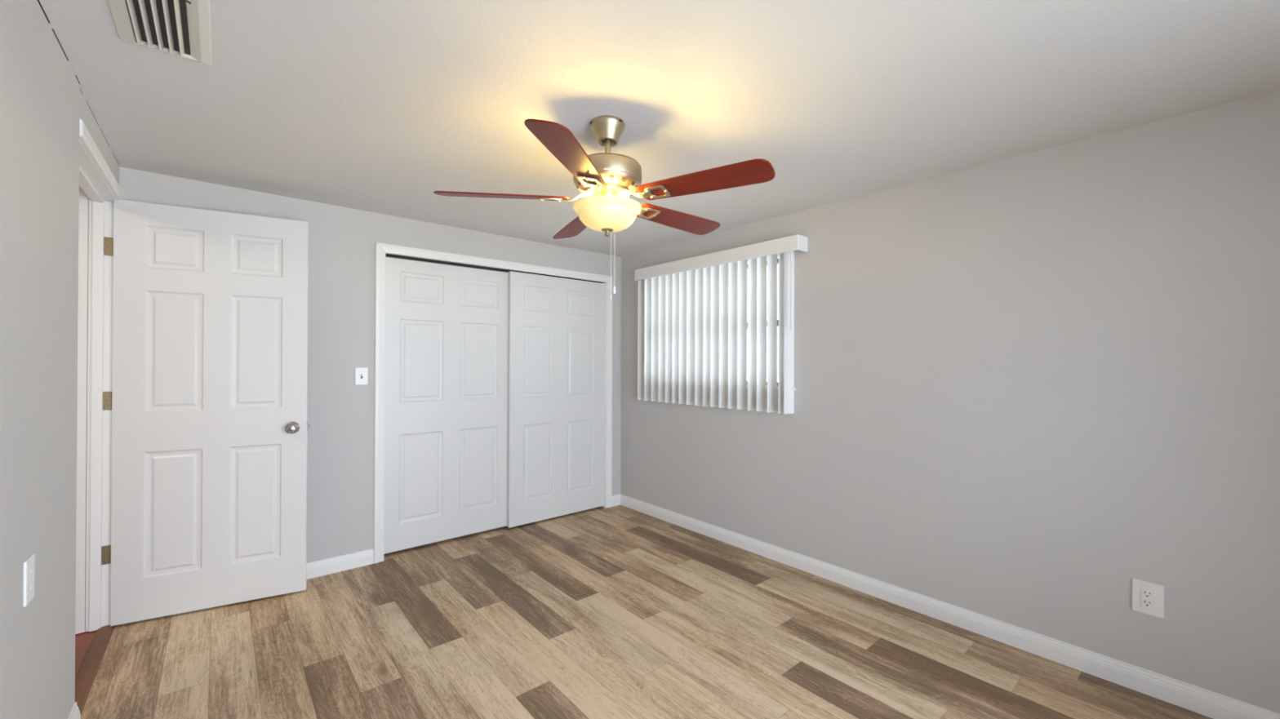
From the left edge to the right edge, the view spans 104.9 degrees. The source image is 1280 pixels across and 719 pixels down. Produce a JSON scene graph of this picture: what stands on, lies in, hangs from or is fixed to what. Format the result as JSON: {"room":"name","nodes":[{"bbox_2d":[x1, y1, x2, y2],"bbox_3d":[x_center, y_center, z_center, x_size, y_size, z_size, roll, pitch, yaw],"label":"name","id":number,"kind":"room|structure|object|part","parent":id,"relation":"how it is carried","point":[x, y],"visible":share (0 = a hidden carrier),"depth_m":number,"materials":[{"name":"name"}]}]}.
{"room":"empty bedroom","nodes":[
{"label":"empty bedroom","id":0,"kind":"room"},
{"bbox_2d":[0,0,119,718],"bbox_3d":[-1.035,0.130,0.565,0.111,2.332,4.700,0,0,-41],"label":"wall","id":1,"kind":"structure","parent":0,"point":[42,104],"depth_m":1.30,"materials":[{"name":"grey paint"}]},
{"bbox_2d":[22,553,35,607],"bbox_3d":[-1.538,0.555,1.240,0.008,0.112,0.072,0,0,-41],"label":"wall plate","id":2,"kind":"object","parent":1,"relation":"attached to","point":[28,566],"visible":1,"depth_m":1.23,"materials":[{"name":"white plastic"}]},
{"bbox_2d":[67,702,80,718],"bbox_3d":[-0.683,1.217,0.242,0.014,0.118,3.753,0,0,-41],"label":"baseboard","id":3,"kind":"structure","parent":1,"relation":"attached to","point":[75,713],"depth_m":1.64,"materials":[{"name":"white paint"}]},
{"bbox_2d":[37,0,118,164],"bbox_3d":[-1.110,-0.934,0.745,0.009,0.003,4.270,0,0,-41],"label":"crack","id":4,"kind":"structure","parent":1,"relation":"attached to","point":[37,0],"depth_m":1.46,"materials":[{"name":"grey"}]},
{"bbox_2d":[75,119,123,634],"bbox_3d":[-2.276,0.229,1.974,0.173,2.096,0.945,0,0,-41],"label":"door frame","id":5,"kind":"structure","parent":1,"relation":"attached to","point":[98,183],"depth_m":2.31,"materials":[{"name":"white paint"}]},
{"bbox_3d":[-2.622,0.229,2.292,0.060,2.095,0.012,0,0,-41],"label":"hall casing","id":6,"kind":"part","parent":5,"relation":"part of","materials":[{"name":"white paint"}]},
{"bbox_3d":[-2.207,-0.790,2.026,0.013,0.058,0.925,0,0,-41],"label":"head casing","id":7,"kind":"part","parent":5,"relation":"part of","materials":[{"name":"white paint"}]},
{"bbox_2d":[101,200,309,626],"bbox_3d":[-2.195,0.252,2.533,0.824,2.030,0.166,0,0,-29],"label":"door","id":8,"kind":"structure","parent":5,"relation":"attached to","point":[207,401],"depth_m":2.50,"materials":[{"name":"white paint"}]},
{"bbox_3d":[-2.546,0.932,2.347,0.036,0.088,0.003,0,0,-41],"label":"hinge plate","id":9,"kind":"part","parent":8,"relation":"part of","materials":[{"name":"brown metal"}]},
{"bbox_3d":[-2.543,0.197,2.349,0.036,0.088,0.003,0,0,-41],"label":"hinge plate","id":10,"kind":"part","parent":8,"relation":"part of","materials":[{"name":"brown metal"}]},
{"bbox_3d":[-2.541,-0.541,2.352,0.036,0.088,0.003,0,0,-41],"label":"hinge plate","id":11,"kind":"part","parent":8,"relation":"part of","materials":[{"name":"brown metal"}]},
{"bbox_3d":[-1.875,0.371,2.649,0.055,0.055,0.056,0,0,-29],"label":"knob","id":12,"kind":"part","parent":8,"relation":"part of","materials":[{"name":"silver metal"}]},
{"bbox_2d":[75,630,96,677],"bbox_3d":[-1.946,1.294,0.508,1.445,0.036,3.600,0,0,-41],"label":"floor","id":13,"kind":"structure","parent":0,"point":[83,641],"depth_m":2.20,"materials":[{"name":"red wood"}]},
{"bbox_2d":[75,625,115,715],"bbox_3d":[-2.249,1.275,2.002,0.061,0.012,0.913,0,0,-41],"label":"threshold","id":14,"kind":"object","parent":13,"relation":"on","point":[85,678],"visible":0.81,"depth_m":2.05,"materials":[{"name":"brown wood"}]},
{"bbox_2d":[77,166,621,634],"bbox_3d":[-1.898,0.136,3.000,4.750,2.332,0.120,0,0,-41],"label":"wall","id":15,"kind":"structure","parent":0,"point":[342,241],"depth_m":3.01,"materials":[{"name":"grey paint"}]},
{"bbox_2d":[306,548,373,579],"bbox_3d":[-2.102,1.235,2.736,1.118,0.091,0.014,0,0,-41],"label":"baseboard","id":16,"kind":"structure","parent":15,"relation":"attached to","point":[354,560],"depth_m":2.98,"materials":[{"name":"white paint"}]},
{"bbox_2d":[355,367,368,385],"bbox_3d":[-1.727,0.104,3.055,0.070,0.108,0.018,0,0,-41],"label":"light switch","id":17,"kind":"object","parent":15,"relation":"attached to","point":[361,373],"visible":1,"depth_m":3.06,"materials":[{"name":"white plastic"}]},
{"bbox_2d":[383,257,508,554],"bbox_3d":[-1.337,0.299,3.491,0.915,1.930,0.033,0,0,-41],"label":"door","id":18,"kind":"structure","parent":15,"relation":"in","point":[446,384],"depth_m":3.44,"materials":[{"name":"white paint"}]},
{"bbox_2d":[373,242,613,564],"bbox_3d":[-0.999,0.277,3.759,1.877,2.023,0.137,0,0,-41],"label":"door frame","id":19,"kind":"structure","parent":15,"relation":"attached to","point":[383,251],"depth_m":3.26,"materials":[{"name":"white paint"}]},
{"bbox_3d":[-1.651,0.273,3.122,0.058,2.022,0.017,0,0,-41],"label":"casing","id":20,"kind":"part","parent":19,"relation":"part of","materials":[{"name":"white paint"}]},
{"bbox_3d":[-0.957,-0.706,3.717,1.875,0.058,0.017,0,0,-41],"label":"head casing","id":21,"kind":"part","parent":19,"relation":"part of","materials":[{"name":"white paint"}]},
{"bbox_3d":[-0.270,0.282,4.306,0.058,2.022,0.017,0,0,-41],"label":"casing","id":22,"kind":"part","parent":19,"relation":"part of","materials":[{"name":"white paint"}]},
{"bbox_2d":[506,271,604,528],"bbox_3d":[-0.658,0.304,4.022,0.890,1.940,0.033,0,0,-41],"label":"door","id":23,"kind":"structure","parent":15,"relation":"in","point":[556,326],"depth_m":3.97,"materials":[{"name":"white paint"}]},
{"bbox_2d":[611,494,620,506],"bbox_3d":[-0.212,1.248,4.356,0.104,0.091,0.014,0,0,-41],"label":"baseboard","id":24,"kind":"structure","parent":15,"relation":"attached to","point":[615,499],"depth_m":4.35,"materials":[{"name":"white paint"}]},
{"bbox_2d":[80,505,1213,718],"bbox_3d":[0.138,1.285,1.649,3.105,0.002,4.820,0,0,-41],"label":"floor","id":25,"kind":"structure","parent":0,"point":[619,611],"depth_m":2.19,"materials":[{"name":"wood"}]},
{"bbox_2d":[39,0,1279,257],"bbox_3d":[0.145,-0.978,1.578,3.210,0.100,4.700,0,0,-41],"label":"ceiling","id":26,"kind":"structure","parent":0,"point":[376,106],"depth_m":1.69,"materials":[{"name":"white paint"}]},
{"bbox_2d":[106,0,212,65],"bbox_3d":[-1.302,-0.921,1.339,0.205,0.025,0.402,0,0,-41],"label":"ceiling vent","id":27,"kind":"object","parent":26,"relation":"in","point":[180,28],"visible":1,"depth_m":1.36,"materials":[{"name":"beige metal"}]},
{"bbox_2d":[433,115,775,299],"bbox_3d":[-0.095,-0.590,1.967,1.204,0.674,1.251,0,0,-41],"label":"ceiling fan","id":28,"kind":"object","parent":26,"relation":"hanging from","point":[606,180],"visible":1,"depth_m":1.82,"materials":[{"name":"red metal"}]},
{"bbox_3d":[-0.525,-0.627,1.889,0.500,0.035,0.130,0,0,-6],"label":"blade","id":29,"kind":"part","parent":28,"relation":"part of","materials":[{"name":"brown wood"}]},
{"bbox_3d":[-0.209,-0.628,1.541,0.130,0.035,0.500,0,0,12],"label":"blade","id":30,"kind":"part","parent":28,"relation":"part of","materials":[{"name":"brown wood"}]},
{"bbox_3d":[-0.292,-0.625,2.297,0.130,0.035,0.500,0,0,-24],"label":"blade","id":31,"kind":"part","parent":28,"relation":"part of","materials":[{"name":"brown wood"}]},
{"bbox_3d":[-0.128,-0.555,1.932,0.272,0.093,0.272,0,0,-41],"label":"lamp shade","id":32,"kind":"part","parent":28,"relation":"part of","materials":[{"name":"white glass"}]},
{"bbox_3d":[-0.123,-0.449,2.017,0.003,0.377,0.111,0,0,1],"label":"pull chain","id":33,"kind":"part","parent":28,"relation":"part of","materials":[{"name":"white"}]},
{"bbox_3d":[-0.110,-0.468,2.017,0.004,0.338,0.111,0,0,2],"label":"pull chain","id":34,"kind":"part","parent":28,"relation":"part of","materials":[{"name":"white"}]},
{"bbox_3d":[0.168,-0.624,2.202,0.500,0.035,0.130,0,0,-42],"label":"blade","id":35,"kind":"part","parent":28,"relation":"part of","materials":[{"name":"brown wood"}]},
{"bbox_3d":[0.220,-0.625,1.734,0.500,0.035,0.130,0,0,30],"label":"blade","id":36,"kind":"part","parent":28,"relation":"part of","materials":[{"name":"brown wood"}]},
{"bbox_2d":[620,88,1279,714],"bbox_3d":[1.417,0.147,2.667,0.150,2.332,4.700,0,0,-41],"label":"wall","id":37,"kind":"structure","parent":0,"point":[1030,388],"depth_m":2.15,"materials":[{"name":"grey paint"}]},
{"bbox_2d":[635,234,807,414],"bbox_3d":[0.486,-0.205,3.558,0.107,1.087,1.532,0,0,-41],"label":"vertical blind","id":38,"kind":"object","parent":37,"relation":"attached to","point":[692,312],"visible":1,"depth_m":3.46,"materials":[{"name":"white plastic"}]},
{"bbox_2d":[727,257,795,391],"bbox_3d":[0.569,-0.238,3.623,0.127,0.866,1.365,0,0,-41],"label":"window","id":39,"kind":"structure","parent":37,"relation":"in","point":[746,386],"depth_m":3.26,"materials":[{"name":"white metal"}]},
{"bbox_3d":[0.552,0.186,3.609,0.087,0.018,1.365,0,0,-41],"label":"sill","id":40,"kind":"part","parent":39,"relation":"part of","materials":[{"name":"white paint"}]},
{"bbox_2d":[620,493,1279,718],"bbox_3d":[1.350,1.247,2.610,0.014,0.091,4.700,0,0,-41],"label":"baseboard","id":41,"kind":"structure","parent":37,"relation":"attached to","point":[1209,704],"depth_m":2.25,"materials":[{"name":"white paint"}]},
{"bbox_2d":[1132,578,1164,618],"bbox_3d":[1.962,0.923,1.902,0.010,0.125,0.086,0,0,-41],"label":"wall outlet","id":42,"kind":"object","parent":37,"relation":"attached to","point":[1148,597],"visible":1,"depth_m":1.90,"materials":[{"name":"white plastic"}]},
{"bbox_2d":[1141,588,1153,608],"bbox_3d":[1.959,0.923,1.901,0.004,0.067,0.033,0,0,-41],"label":"receptacle","id":43,"kind":"object","parent":42,"relation":"attached to","point":[1147,594],"depth_m":1.90,"materials":[{"name":"white plastic"}]}
]}

